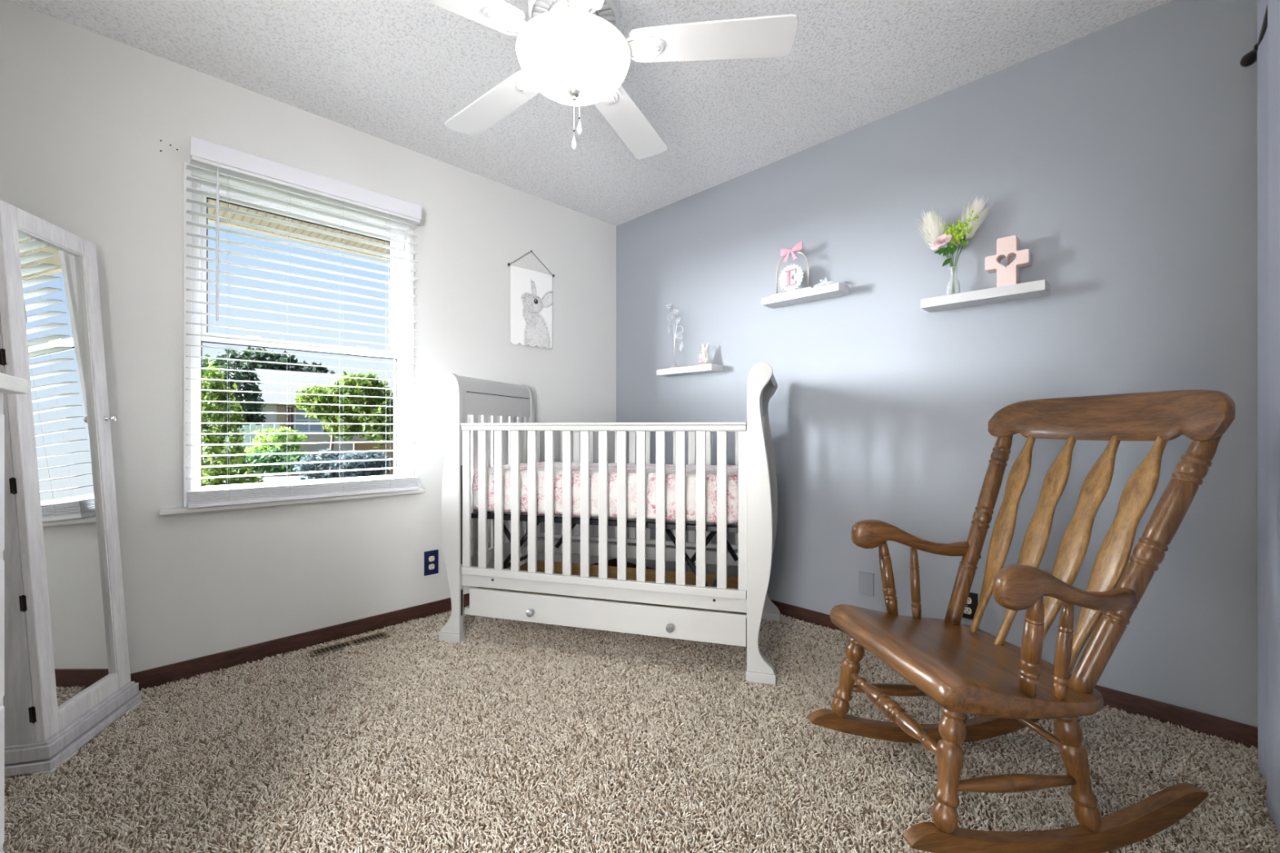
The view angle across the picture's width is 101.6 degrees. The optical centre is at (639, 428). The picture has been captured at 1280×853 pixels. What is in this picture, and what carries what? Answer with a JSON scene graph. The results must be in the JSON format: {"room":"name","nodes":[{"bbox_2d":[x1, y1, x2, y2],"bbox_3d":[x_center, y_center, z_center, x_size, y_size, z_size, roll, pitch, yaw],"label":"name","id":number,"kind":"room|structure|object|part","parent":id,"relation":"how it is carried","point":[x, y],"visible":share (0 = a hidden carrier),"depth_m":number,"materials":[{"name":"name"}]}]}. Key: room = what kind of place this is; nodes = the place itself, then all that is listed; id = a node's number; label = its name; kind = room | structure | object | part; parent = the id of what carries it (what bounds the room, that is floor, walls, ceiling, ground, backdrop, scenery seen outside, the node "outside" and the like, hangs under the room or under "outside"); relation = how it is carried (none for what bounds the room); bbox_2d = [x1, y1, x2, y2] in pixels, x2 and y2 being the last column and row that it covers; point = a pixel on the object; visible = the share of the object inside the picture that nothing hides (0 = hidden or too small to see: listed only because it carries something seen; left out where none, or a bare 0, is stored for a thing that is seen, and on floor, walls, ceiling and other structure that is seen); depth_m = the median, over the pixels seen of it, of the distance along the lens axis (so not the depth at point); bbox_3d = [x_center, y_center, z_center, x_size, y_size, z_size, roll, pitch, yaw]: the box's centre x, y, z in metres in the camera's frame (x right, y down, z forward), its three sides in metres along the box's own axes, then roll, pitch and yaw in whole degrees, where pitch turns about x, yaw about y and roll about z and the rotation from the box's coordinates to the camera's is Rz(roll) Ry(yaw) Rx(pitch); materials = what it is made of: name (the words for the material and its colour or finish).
{"room":"bedroom","nodes":[
{"label":"bedroom","id":0,"kind":"room"},
{"bbox_2d":[0,0,616,673],"bbox_3d":[-1.322,-0.177,2.666,3.380,2.540,0.120,0,0,-45],"label":"wall","id":1,"kind":"structure","parent":0,"point":[85,115],"depth_m":2.21,"materials":[{"name":"white paint"}]},
{"bbox_2d":[158,488,424,515],"bbox_3d":[-1.510,0.324,2.386,1.016,0.022,0.100,0,0,-45],"label":"window sill","id":2,"kind":"structure","parent":1,"relation":"attached to","point":[180,510],"depth_m":2.25,"materials":[{"name":"white paint"}]},
{"bbox_2d":[191,175,404,490],"bbox_3d":[-1.559,-0.372,2.457,0.860,1.330,0.070,0,0,-45],"label":"window","id":3,"kind":"structure","parent":1,"relation":"in","point":[197,395],"depth_m":2.35,"materials":[{"name":"white plastic"}]},
{"bbox_3d":[-1.571,-0.687,2.470,0.794,0.640,0.025,0,0,-45],"label":"sash","id":4,"kind":"part","parent":3,"relation":"part of","materials":[{"name":"white plastic"}]},
{"bbox_3d":[-1.551,-0.060,2.449,0.840,0.677,0.028,0,0,-45],"label":"sash","id":5,"kind":"part","parent":3,"relation":"part of","materials":[{"name":"white plastic"}]},
{"bbox_2d":[186,136,421,508],"bbox_3d":[-1.454,-0.413,2.364,0.908,1.451,0.089,0,0,-45],"label":"window blind","id":6,"kind":"object","parent":3,"relation":"attached to","point":[205,154],"visible":1,"depth_m":2.30,"materials":[{"name":"white plastic"}]},
{"bbox_3d":[-1.686,-0.382,2.138,0.001,1.350,0.059,0,0,-45],"label":"ladder cord","id":7,"kind":"part","parent":6,"relation":"part of","materials":[{"name":"white fabric"}]},
{"bbox_3d":[-1.538,-0.382,2.286,0.001,1.350,0.059,0,0,-45],"label":"ladder cord","id":8,"kind":"part","parent":6,"relation":"part of","materials":[{"name":"white fabric"}]},
{"bbox_3d":[-1.460,0.303,2.364,0.895,0.018,0.054,0,0,-45],"label":"rail","id":9,"kind":"part","parent":6,"relation":"part of","materials":[{"name":"white plastic"}]},
{"bbox_3d":[-1.391,-0.382,2.433,0.001,1.350,0.059,0,0,-45],"label":"ladder cord","id":10,"kind":"part","parent":6,"relation":"part of","materials":[{"name":"white fabric"}]},
{"bbox_2d":[182,161,413,506],"bbox_3d":[-1.513,-0.373,2.411,0.904,1.372,0.060,0,0,-45],"label":"trim","id":11,"kind":"structure","parent":1,"relation":"attached to","point":[187,295],"depth_m":2.11,"materials":[{"name":"white paint"}]},
{"bbox_2d":[130,558,616,691],"bbox_3d":[-1.280,0.965,2.615,3.128,0.076,0.012,0,0,-45],"label":"baseboard","id":12,"kind":"structure","parent":1,"relation":"attached to","point":[186,669],"depth_m":2.31,"materials":[{"name":"brown wood"}]},
{"bbox_2d":[424,549,438,576],"bbox_3d":[-1.113,0.716,2.784,0.076,0.128,0.009,0,0,-45],"label":"wall outlet","id":13,"kind":"object","parent":1,"relation":"attached to","point":[431,557],"visible":1,"depth_m":2.78,"materials":[{"name":"blue plastic"}]},
{"bbox_2d":[428,555,434,561],"bbox_3d":[-1.111,0.695,2.783,0.004,0.027,0.031,0,0,45],"label":"receptacle","id":14,"kind":"object","parent":13,"relation":"attached to","point":[431,558],"depth_m":2.78,"materials":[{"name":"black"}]},
{"bbox_2d":[428,564,434,569],"bbox_3d":[-1.111,0.738,2.783,0.004,0.027,0.031,0,0,45],"label":"receptacle","id":15,"kind":"object","parent":13,"relation":"attached to","point":[431,566],"depth_m":2.78,"materials":[{"name":"white plastic"}]},
{"bbox_2d":[507,250,554,349],"bbox_3d":[-0.667,-0.800,3.222,0.337,0.598,0.020,0,0,-45],"label":"banner","id":16,"kind":"object","parent":1,"relation":"hanging from","point":[531,290],"visible":1,"depth_m":3.21,"materials":[{"name":"fabric"}]},
{"bbox_3d":[-0.668,-1.036,3.222,0.312,0.116,0.006,0,0,-45],"label":"cord","id":17,"kind":"part","parent":16,"relation":"part of","materials":[{"name":"black fabric"}]},
{"bbox_3d":[-1.697,-1.232,2.899,6.700,0.149,0.740,0,0,-45],"label":"roof slab","id":18,"kind":"structure","parent":1,"relation":"attached to","visible":0},
{"bbox_2d":[207,199,388,258],"bbox_3d":[-1.697,-1.139,2.899,6.700,0.035,0.740,0,0,-45],"label":"roof eave","id":19,"kind":"object","parent":18,"relation":"attached to","point":[210,211],"depth_m":2.92},
{"bbox_2d":[207,219,388,261],"bbox_3d":[-1.973,-1.213,3.175,6.700,0.188,0.040,0,0,-45],"label":"roof fascia","id":20,"kind":"object","parent":18,"relation":"attached to","point":[208,220],"visible":0.11,"depth_m":3.09,"materials":[{"name":"brown"}]},
{"bbox_2d":[7,0,1172,226],"bbox_3d":[-0.212,-1.507,1.556,3.380,0.120,3.260,0,0,-45],"label":"ceiling","id":21,"kind":"structure","parent":0,"point":[395,72],"depth_m":2.10,"materials":[{"name":"white paint"}]},
{"bbox_2d":[425,0,798,159],"bbox_3d":[-0.238,-1.151,1.617,1.292,0.592,1.253,0,0,-45],"label":"ceiling fan","id":22,"kind":"object","parent":21,"relation":"hanging from","point":[571,52],"visible":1,"depth_m":1.55,"materials":[{"name":"white"}]},
{"bbox_3d":[-0.548,-1.159,1.362,0.490,0.022,0.145,0,0,-35],"label":"blade","id":23,"kind":"part","parent":22,"relation":"part of","materials":[{"name":"white"}]},
{"bbox_3d":[-0.519,-1.159,1.875,0.490,0.022,0.145,0,0,41],"label":"blade","id":24,"kind":"part","parent":22,"relation":"part of","materials":[{"name":"white"}]},
{"bbox_3d":[-0.202,-1.083,1.600,0.340,0.101,0.340,0,0,-45],"label":"lamp shade","id":25,"kind":"part","parent":22,"relation":"part of","materials":[{"name":"white glass"}]},
{"bbox_3d":[-0.202,-0.947,1.600,0.002,0.115,0.002,0,0,30],"label":"pull chain","id":26,"kind":"part","parent":22,"relation":"part of","materials":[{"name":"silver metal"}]},
{"bbox_3d":[-0.185,-0.981,1.597,0.002,0.093,0.002,0,0,-30],"label":"pull chain","id":27,"kind":"part","parent":22,"relation":"part of","materials":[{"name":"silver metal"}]},
{"bbox_3d":[-0.108,-1.159,1.191,0.145,0.022,0.490,0,0,-13],"label":"blade","id":28,"kind":"part","parent":22,"relation":"part of","materials":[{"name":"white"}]},
{"bbox_3d":[-0.038,-1.159,1.987,0.145,0.022,0.490,0,0,23],"label":"blade","id":29,"kind":"part","parent":22,"relation":"part of","materials":[{"name":"white"}]},
{"bbox_3d":[0.216,-1.159,1.563,0.490,0.022,0.145,0,0,5],"label":"blade","id":30,"kind":"part","parent":22,"relation":"part of","materials":[{"name":"white"}]},
{"bbox_2d":[3,614,1279,852],"bbox_3d":[-0.212,1.073,1.556,3.380,0.140,3.260,0,0,-45],"label":"floor","id":31,"kind":"structure","parent":0,"point":[126,812],"depth_m":1.42,"materials":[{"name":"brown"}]},
{"bbox_2d":[309,631,390,656],"bbox_3d":[-1.336,0.994,2.414,0.320,0.006,0.068,0,0,-45],"label":"floor vent","id":32,"kind":"object","parent":31,"relation":"in","point":[380,635],"visible":1,"depth_m":2.41,"materials":[{"name":"black metal"}]},
{"bbox_2d":[3,605,1279,852],"bbox_3d":[-0.141,0.996,1.632,2.925,0.015,3.006,0,0,-45],"label":"carpet","id":33,"kind":"object","parent":31,"relation":"on","point":[395,676],"visible":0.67,"depth_m":1.59,"materials":[{"name":"beige carpet"}]},
{"bbox_2d":[0,372,27,852],"bbox_3d":[-1.073,0.458,0.587,0.448,1.083,0.460,0,0,-40],"label":"dresser","id":34,"kind":"object","parent":33,"relation":"on","point":[8,384],"visible":1,"depth_m":0.83,"materials":[{"name":"white wood"}]},
{"bbox_3d":[-0.921,0.087,0.707,0.016,0.222,0.345,0,0,-40],"label":"drawer","id":35,"kind":"part","parent":34,"relation":"part of","materials":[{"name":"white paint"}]},
{"bbox_3d":[-0.921,0.322,0.707,0.016,0.222,0.345,0,0,-40],"label":"drawer","id":36,"kind":"part","parent":34,"relation":"part of","materials":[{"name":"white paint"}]},
{"bbox_3d":[-0.921,0.557,0.707,0.016,0.222,0.345,0,0,-40],"label":"drawer","id":37,"kind":"part","parent":34,"relation":"part of","materials":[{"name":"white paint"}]},
{"bbox_2d":[0,200,142,777],"bbox_3d":[-1.962,0.172,1.648,0.426,1.654,0.407,0,0,-16],"label":"tall cabinet","id":38,"kind":"object","parent":33,"relation":"on","point":[67,674],"visible":1,"depth_m":1.63,"materials":[{"name":"white wood"}]},
{"bbox_2d":[17,231,112,707],"bbox_3d":[-1.845,0.130,1.679,0.097,1.459,0.269,0,0,-16],"label":"mirror","id":39,"kind":"object","parent":38,"relation":"attached to","point":[55,293],"depth_m":1.68,"materials":[{"name":"mirror"}]},
{"bbox_3d":[-1.919,0.939,1.661,0.320,0.053,0.395,0,0,-16],"label":"moulding","id":40,"kind":"part","parent":38,"relation":"part of","materials":[{"name":"white wood"}]},
{"bbox_3d":[-1.871,-0.035,1.846,0.031,0.024,0.024,0,0,-16],"label":"knob","id":41,"kind":"part","parent":38,"relation":"part of","materials":[{"name":"silver metal"}]},
{"bbox_2d":[439,361,779,685],"bbox_3d":[-0.110,0.369,2.583,1.534,1.260,0.765,0,0,16],"label":"crib","id":42,"kind":"object","parent":33,"relation":"on","point":[679,604],"visible":0.98,"depth_m":2.27,"materials":[{"name":"white paint"}]},
{"bbox_3d":[-0.883,0.348,2.455,0.103,1.218,0.034,0,0,16],"label":"post","id":43,"kind":"part","parent":42,"relation":"part of","materials":[{"name":"white paint"}]},
{"bbox_3d":[-0.785,-0.160,2.791,0.090,0.188,0.667,0,0,16],"label":"headboard","id":44,"kind":"part","parent":42,"relation":"part of","materials":[{"name":"white paint"}]},
{"bbox_3d":[-0.754,0.657,2.782,0.028,0.072,0.667,0,0,16],"label":"rail","id":45,"kind":"part","parent":42,"relation":"part of","materials":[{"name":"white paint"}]},
{"bbox_3d":[-0.687,0.348,3.128,0.103,1.218,0.034,0,0,16],"label":"post","id":46,"kind":"part","parent":42,"relation":"part of","materials":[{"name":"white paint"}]},
{"bbox_3d":[-0.487,0.817,2.314,0.037,0.037,0.038,0,0,16],"label":"knob","id":47,"kind":"part","parent":42,"relation":"part of","materials":[{"name":"silver metal"}]},
{"bbox_3d":[-0.202,-0.002,2.253,1.300,0.022,0.028,0,0,16],"label":"gate rail","id":48,"kind":"part","parent":42,"relation":"part of","materials":[{"name":"white paint"}]},
{"bbox_3d":[-0.202,0.660,2.253,1.300,0.034,0.028,0,0,16],"label":"gate rail","id":49,"kind":"part","parent":42,"relation":"part of","materials":[{"name":"white paint"}]},
{"bbox_2d":[471,511,737,586],"bbox_3d":[-0.106,0.553,2.596,1.287,0.300,0.638,0,0,16],"label":"frame","id":50,"kind":"object","parent":42,"relation":"in","point":[689,526],"visible":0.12,"depth_m":2.27,"materials":[{"name":"black metal"}]},
{"bbox_3d":[-0.634,0.498,2.490,0.138,0.173,0.022,0,0,16],"label":"folding leg","id":51,"kind":"part","parent":50,"relation":"part of","materials":[{"name":"black metal"}]},
{"bbox_3d":[-0.562,0.543,2.448,0.225,0.264,0.022,0,0,16],"label":"folding leg","id":52,"kind":"part","parent":50,"relation":"part of","materials":[{"name":"black metal"}]},
{"bbox_3d":[-0.341,0.488,2.425,0.119,0.144,0.022,0,0,16],"label":"folding leg","id":53,"kind":"part","parent":50,"relation":"part of","materials":[{"name":"black metal"}]},
{"bbox_3d":[-0.106,0.414,2.596,1.287,0.022,0.638,0,0,16],"label":"frame","id":54,"kind":"part","parent":50,"relation":"part of","materials":[{"name":"black metal"}]},
{"bbox_2d":[471,462,737,524],"bbox_3d":[-0.106,0.294,2.595,1.295,0.217,0.659,0,0,16],"label":"mattress","id":55,"kind":"object","parent":50,"relation":"on","point":[670,469],"visible":0.38,"depth_m":2.29,"materials":[{"name":"fabric"}]},
{"bbox_3d":[0.201,0.555,2.225,0.220,0.288,0.022,0,0,16],"label":"folding leg","id":56,"kind":"part","parent":50,"relation":"part of","materials":[{"name":"black metal"}]},
{"bbox_3d":[0.268,0.504,2.226,0.138,0.180,0.022,0,0,16],"label":"folding leg","id":57,"kind":"part","parent":50,"relation":"part of","materials":[{"name":"black metal"}]},
{"bbox_3d":[0.370,0.492,2.217,0.100,0.142,0.022,0,0,16],"label":"folding leg","id":58,"kind":"part","parent":50,"relation":"part of","materials":[{"name":"black metal"}]},
{"bbox_3d":[-0.183,0.805,2.255,1.265,0.124,0.018,0,0,16],"label":"drawer","id":59,"kind":"part","parent":42,"relation":"part of","materials":[{"name":"white paint"}]},
{"bbox_3d":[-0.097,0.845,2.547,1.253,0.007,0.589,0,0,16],"label":"drawer","id":60,"kind":"part","parent":42,"relation":"part of","materials":[{"name":"white wood"}]},
{"bbox_3d":[-0.009,0.632,2.929,1.312,0.022,0.028,0,0,16],"label":"rail","id":61,"kind":"part","parent":42,"relation":"part of","materials":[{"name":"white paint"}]},
{"bbox_3d":[-0.009,0.002,2.929,1.312,0.030,0.028,0,0,16],"label":"rail","id":62,"kind":"part","parent":42,"relation":"part of","materials":[{"name":"white paint"}]},
{"bbox_3d":[0.123,0.817,2.136,0.037,0.037,0.038,0,0,16],"label":"knob","id":63,"kind":"part","parent":42,"relation":"part of","materials":[{"name":"silver metal"}]},
{"bbox_3d":[0.474,0.348,2.059,0.103,1.218,0.034,0,0,16],"label":"post","id":64,"kind":"part","parent":42,"relation":"part of","materials":[{"name":"white paint"}]},
{"bbox_3d":[0.573,-0.160,2.395,0.090,0.188,0.667,0,0,16],"label":"footboard","id":65,"kind":"part","parent":42,"relation":"part of","materials":[{"name":"white paint"}]},
{"bbox_3d":[0.670,0.348,2.732,0.103,1.218,0.034,0,0,16],"label":"post","id":66,"kind":"part","parent":42,"relation":"part of","materials":[{"name":"white paint"}]},
{"bbox_2d":[807,389,1235,852],"bbox_3d":[0.957,0.448,1.437,0.806,1.088,0.662,0,0,-7],"label":"rocking chair","id":67,"kind":"object","parent":33,"relation":"on","point":[965,668],"visible":1,"depth_m":1.28,"materials":[{"name":"brown wood"}]},
{"bbox_3d":[0.650,0.752,1.620,0.105,0.295,0.054,0,0,28],"label":"leg","id":68,"kind":"part","parent":67,"relation":"part of","materials":[{"name":"brown wood"}]},
{"bbox_3d":[0.881,0.356,1.701,0.378,0.119,0.056,0,0,0],"label":"armrest","id":69,"kind":"part","parent":67,"relation":"part of","materials":[{"name":"brown wood"}]},
{"bbox_3d":[0.703,0.752,1.185,0.095,0.295,0.078,0,0,-7],"label":"leg","id":70,"kind":"part","parent":67,"relation":"part of","materials":[{"name":"brown wood"}]},
{"bbox_3d":[0.854,0.606,1.425,0.449,0.096,0.551,0,0,-7],"label":"seat","id":71,"kind":"part","parent":67,"relation":"part of","materials":[{"name":"brown wood"}]},
{"bbox_3d":[1.113,0.309,1.706,0.315,0.643,0.053,0,0,-23],"label":"post","id":72,"kind":"part","parent":67,"relation":"part of","materials":[{"name":"brown wood"}]},
{"bbox_3d":[0.947,0.356,1.163,0.378,0.119,0.055,0,0,-14],"label":"armrest","id":73,"kind":"part","parent":67,"relation":"part of","materials":[{"name":"brown wood"}]},
{"bbox_3d":[1.037,0.790,1.243,0.099,0.317,0.054,0,0,19],"label":"leg","id":74,"kind":"part","parent":67,"relation":"part of","materials":[{"name":"brown wood"}]},
{"bbox_3d":[1.293,-0.031,1.478,0.124,0.130,0.662,0,0,-7],"label":"crest rail","id":75,"kind":"part","parent":67,"relation":"part of","materials":[{"name":"brown wood"}]},
{"bbox_3d":[1.173,0.309,1.214,0.315,0.643,0.053,0,0,9],"label":"post","id":76,"kind":"part","parent":67,"relation":"part of","materials":[{"name":"brown wood"}]},
{"bbox_2d":[1257,0,1279,833],"bbox_3d":[1.189,-0.146,0.900,1.855,2.270,0.052,0,0,-45],"label":"curtain","id":77,"kind":"object","parent":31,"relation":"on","point":[1268,50],"visible":1,"depth_m":1.34,"materials":[{"name":"grey fabric"}]},
{"bbox_2d":[616,0,1257,727],"bbox_3d":[0.983,-0.177,2.666,0.120,2.540,3.140,0,0,-45],"label":"wall","id":78,"kind":"structure","parent":0,"point":[1122,155],"depth_m":2.10,"materials":[{"name":"grey"}]},
{"bbox_2d":[656,364,723,377],"bbox_3d":[0.297,-0.352,3.185,0.114,0.036,0.432,0,0,-45],"label":"wall shelf","id":79,"kind":"object","parent":78,"relation":"attached to","point":[707,368],"visible":1,"depth_m":3.13,"materials":[{"name":"grey wood"}]},
{"bbox_2d":[667,305,683,368],"bbox_3d":[0.214,-0.573,3.251,0.072,0.404,0.144,0,0,-45],"label":"candle holder","id":80,"kind":"object","parent":79,"relation":"on","point":[674,365],"visible":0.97,"depth_m":3.24,"materials":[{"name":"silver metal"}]},
{"bbox_3d":[0.216,-0.558,3.249,0.007,0.315,0.007,0,0,-45],"label":"stem","id":81,"kind":"part","parent":80,"relation":"part of","materials":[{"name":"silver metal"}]},
{"bbox_3d":[0.219,-0.629,3.246,0.004,0.198,0.130,0,0,-45],"label":"scroll arm","id":82,"kind":"part","parent":80,"relation":"part of","materials":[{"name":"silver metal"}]},
{"bbox_2d":[698,342,711,364],"bbox_3d":[0.385,-0.437,3.080,0.081,0.134,0.082,0,0,-45],"label":"rabbit figurine","id":83,"kind":"object","parent":79,"relation":"on","point":[704,357],"visible":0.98,"depth_m":3.06,"materials":[{"name":"beige ceramic"}]},
{"bbox_2d":[761,282,848,308],"bbox_3d":[0.831,-0.670,2.651,0.114,0.036,0.419,0,0,-45],"label":"wall shelf","id":84,"kind":"object","parent":78,"relation":"attached to","point":[835,290],"visible":1,"depth_m":2.60,"materials":[{"name":"grey wood"}]},
{"bbox_2d":[769,240,813,296],"bbox_3d":[0.781,-0.816,2.669,0.056,0.256,0.230,0,0,-45],"label":"ornament","id":85,"kind":"object","parent":84,"relation":"on","point":[791,277],"visible":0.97,"depth_m":2.66,"materials":[{"name":"white"}]},
{"bbox_2d":[813,276,833,287],"bbox_3d":[0.896,-0.713,2.552,0.028,0.045,0.108,0,0,-45],"label":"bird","id":86,"kind":"object","parent":84,"relation":"on","point":[824,281],"visible":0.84,"depth_m":2.54},
{"bbox_2d":[858,571,874,596],"bbox_3d":[1.076,0.738,2.482,0.009,0.106,0.070,0,0,-45],"label":"blank cover plate","id":87,"kind":"object","parent":78,"relation":"attached to","point":[866,580],"visible":1,"depth_m":2.48,"materials":[{"name":"grey plastic"}]},
{"bbox_2d":[616,559,1257,750],"bbox_3d":[0.894,0.968,2.662,0.012,0.070,3.020,0,0,-45],"label":"baseboard","id":88,"kind":"structure","parent":78,"relation":"attached to","point":[1246,735],"depth_m":1.77,"materials":[{"name":"brown wood"}]},
{"bbox_2d":[962,592,977,619],"bbox_3d":[1.371,0.741,2.186,0.009,0.112,0.074,0,0,-45],"label":"wall outlet","id":89,"kind":"object","parent":78,"relation":"attached to","point":[971,604],"visible":0.6,"depth_m":2.17,"materials":[{"name":"black plastic"}]},
{"bbox_2d":[964,606,971,614],"bbox_3d":[1.370,0.762,2.184,0.031,0.027,0.004,0,0,45],"label":"receptacle","id":90,"kind":"object","parent":89,"relation":"attached to","point":[967,611],"depth_m":2.18,"materials":[{"name":"white plastic"}]},
{"bbox_2d":[966,597,971,604],"bbox_3d":[1.370,0.720,2.184,0.031,0.027,0.004,0,0,45],"label":"receptacle","id":91,"kind":"object","parent":89,"relation":"attached to","point":[969,600],"depth_m":2.18,"materials":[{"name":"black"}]},
{"bbox_2d":[920,279,1049,312],"bbox_3d":[1.378,-0.528,2.104,0.114,0.038,0.420,0,0,-45],"label":"wall shelf","id":92,"kind":"object","parent":78,"relation":"attached to","point":[1041,287],"visible":1,"depth_m":2.06,"materials":[{"name":"grey wood"}]},
{"bbox_2d":[984,235,1031,287],"bbox_3d":[1.433,-0.642,2.032,0.060,0.194,0.142,0,0,-45],"label":"wooden cross","id":93,"kind":"object","parent":92,"relation":"on","point":[1007,247],"visible":0.96,"depth_m":2.01,"materials":[{"name":"pink paint"}]},
{"bbox_3d":[1.300,-0.608,2.165,0.050,0.120,0.050,0,0,-45],"label":"bud vase","id":94,"kind":"object","parent":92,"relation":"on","visible":0},
{"bbox_2d":[915,195,994,293],"bbox_3d":[1.293,-0.755,2.159,0.094,0.388,0.303,0,0,-45],"label":"flower bouquet","id":95,"kind":"object","parent":94,"relation":"in","point":[972,217],"visible":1,"depth_m":2.15,"materials":[{"name":"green plant"}]},
{"bbox_3d":[0.856,-0.177,0.403,3.260,2.540,0.120,0,0,-45],"label":"wall","id":96,"kind":"structure","parent":0,"visible":0},
{"bbox_2d":[1240,4,1267,66],"bbox_3d":[1.186,-1.122,0.915,1.931,0.037,0.045,0,0,-45],"label":"curtain rod","id":97,"kind":"object","parent":96,"relation":"attached to","point":[1250,58],"visible":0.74,"depth_m":1.55,"materials":[{"name":"brown metal"}]},
{"bbox_3d":[1.165,-1.122,0.875,1.845,0.016,0.016,0,0,-45],"label":"rod","id":98,"kind":"part","parent":97,"relation":"part of","materials":[{"name":"brown metal"}]},
{"label":"outside","id":99,"kind":"structure","parent":0,"visible":0},
{"bbox_2d":[202,442,321,478],"bbox_3d":[-17.034,1.593,38.247,90.000,0.200,71.820,0,0,-45],"label":"ground","id":100,"kind":"structure","parent":99,"point":[294,475],"depth_m":16.27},
{"bbox_2d":[202,354,265,486],"bbox_3d":[-7.064,0.350,8.798,1.347,3.257,1.734,0,0,-45],"label":"conifer tree","id":101,"kind":"object","parent":100,"relation":"on","point":[206,373],"visible":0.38,"depth_m":8.86,"materials":[{"name":"green plant"}]},
{"bbox_2d":[206,349,266,457],"bbox_3d":[-17.859,-0.615,22.987,2.386,5.702,2.338,0,0,-45],"label":"evergreen tree","id":102,"kind":"object","parent":100,"relation":"on","point":[251,376],"visible":0.29,"depth_m":22.87,"materials":[{"name":"green plant"}]},
{"bbox_2d":[204,423,279,463],"bbox_3d":[-15.624,0.658,20.583,2.400,1.670,0.065,0,0,-45],"label":"fence","id":103,"kind":"object","parent":100,"relation":"on","point":[250,428],"visible":0.19,"depth_m":20.70,"materials":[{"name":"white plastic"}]},
{"bbox_2d":[222,478,268,484],"bbox_3d":[-6.502,1.226,8.619,1.193,0.871,1.010,0,0,-45],"label":"shrub","id":104,"kind":"object","parent":100,"relation":"on","point":[253,479],"visible":0.02,"depth_m":8.59,"materials":[{"name":"green plant"}]},
{"bbox_2d":[204,475,314,482],"bbox_3d":[-8.096,1.477,15.733,8.200,0.028,4.300,0,0,-45],"label":"driveway","id":105,"kind":"structure","parent":100,"relation":"on","point":[282,478],"depth_m":15.16,"materials":[{"name":"concrete"}]},
{"bbox_2d":[202,346,334,417],"bbox_3d":[-26.301,-2.180,37.125,9.727,7.345,5.799,0,0,-36],"label":"evergreen tree","id":106,"kind":"object","parent":100,"relation":"on","point":[257,356],"visible":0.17,"depth_m":36.11,"materials":[{"name":"green plant"}]},
{"bbox_2d":[257,479,284,482],"bbox_3d":[-8.073,1.319,11.579,1.645,0.422,1.039,0,0,3],"label":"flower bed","id":107,"kind":"object","parent":100,"relation":"on","point":[265,481],"visible":0.03,"depth_m":11.72,"materials":[{"name":"white"}]},
{"bbox_2d":[244,426,307,469],"bbox_3d":[-13.443,0.799,19.222,2.181,1.778,1.940,0,0,-45],"label":"shrub","id":108,"kind":"object","parent":100,"relation":"on","point":[262,438],"visible":0.44,"depth_m":19.09,"materials":[{"name":"green plant"}]},
{"bbox_2d":[242,447,317,475],"bbox_3d":[-11.748,1.154,16.899,2.275,1.082,1.952,0,0,-45],"label":"shrub","id":109,"kind":"object","parent":100,"relation":"on","point":[270,459],"visible":0.54,"depth_m":16.57,"materials":[{"name":"green plant"}]},
{"bbox_2d":[230,367,393,454],"bbox_3d":[-18.884,-0.957,31.966,9.838,4.901,9.088,0,0,-45],"label":"house","id":110,"kind":"structure","parent":100,"relation":"on","point":[264,377],"depth_m":28.49,"materials":[{"name":"beige"}]},
{"bbox_2d":[285,407,293,429],"bbox_3d":[-18.618,-0.432,27.726,0.300,1.350,0.060,0,0,-45],"label":"shutter","id":111,"kind":"object","parent":110,"relation":"hanging from","point":[287,409],"depth_m":27.69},
{"bbox_3d":[-17.939,-0.432,28.291,1.200,1.150,0.020,0,0,-45],"label":"pane","id":112,"kind":"part","parent":110,"relation":"part of","materials":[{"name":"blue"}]},
{"bbox_2d":[293,447,393,479],"bbox_3d":[-5.782,0.783,10.143,1.778,0.814,1.102,0,0,10],"label":"shrub","id":113,"kind":"object","parent":100,"relation":"on","point":[365,455],"visible":0.7,"depth_m":9.92,"materials":[{"name":"teal plant"}]},
{"bbox_2d":[293,371,393,450],"bbox_3d":[-6.625,0.089,12.000,2.468,2.817,1.316,0,0,-4],"label":"shade tree","id":114,"kind":"object","parent":100,"relation":"on","point":[331,390],"visible":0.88,"depth_m":11.71,"materials":[{"name":"green plant"}]},
{"bbox_2d":[353,442,393,475],"bbox_3d":[-6.115,0.918,12.848,1.700,1.150,0.060,0,0,-45],"label":"wooden fence","id":115,"kind":"object","parent":100,"relation":"on","point":[360,446],"visible":0.14,"depth_m":12.65,"materials":[{"name":"brown wood"}]}
]}

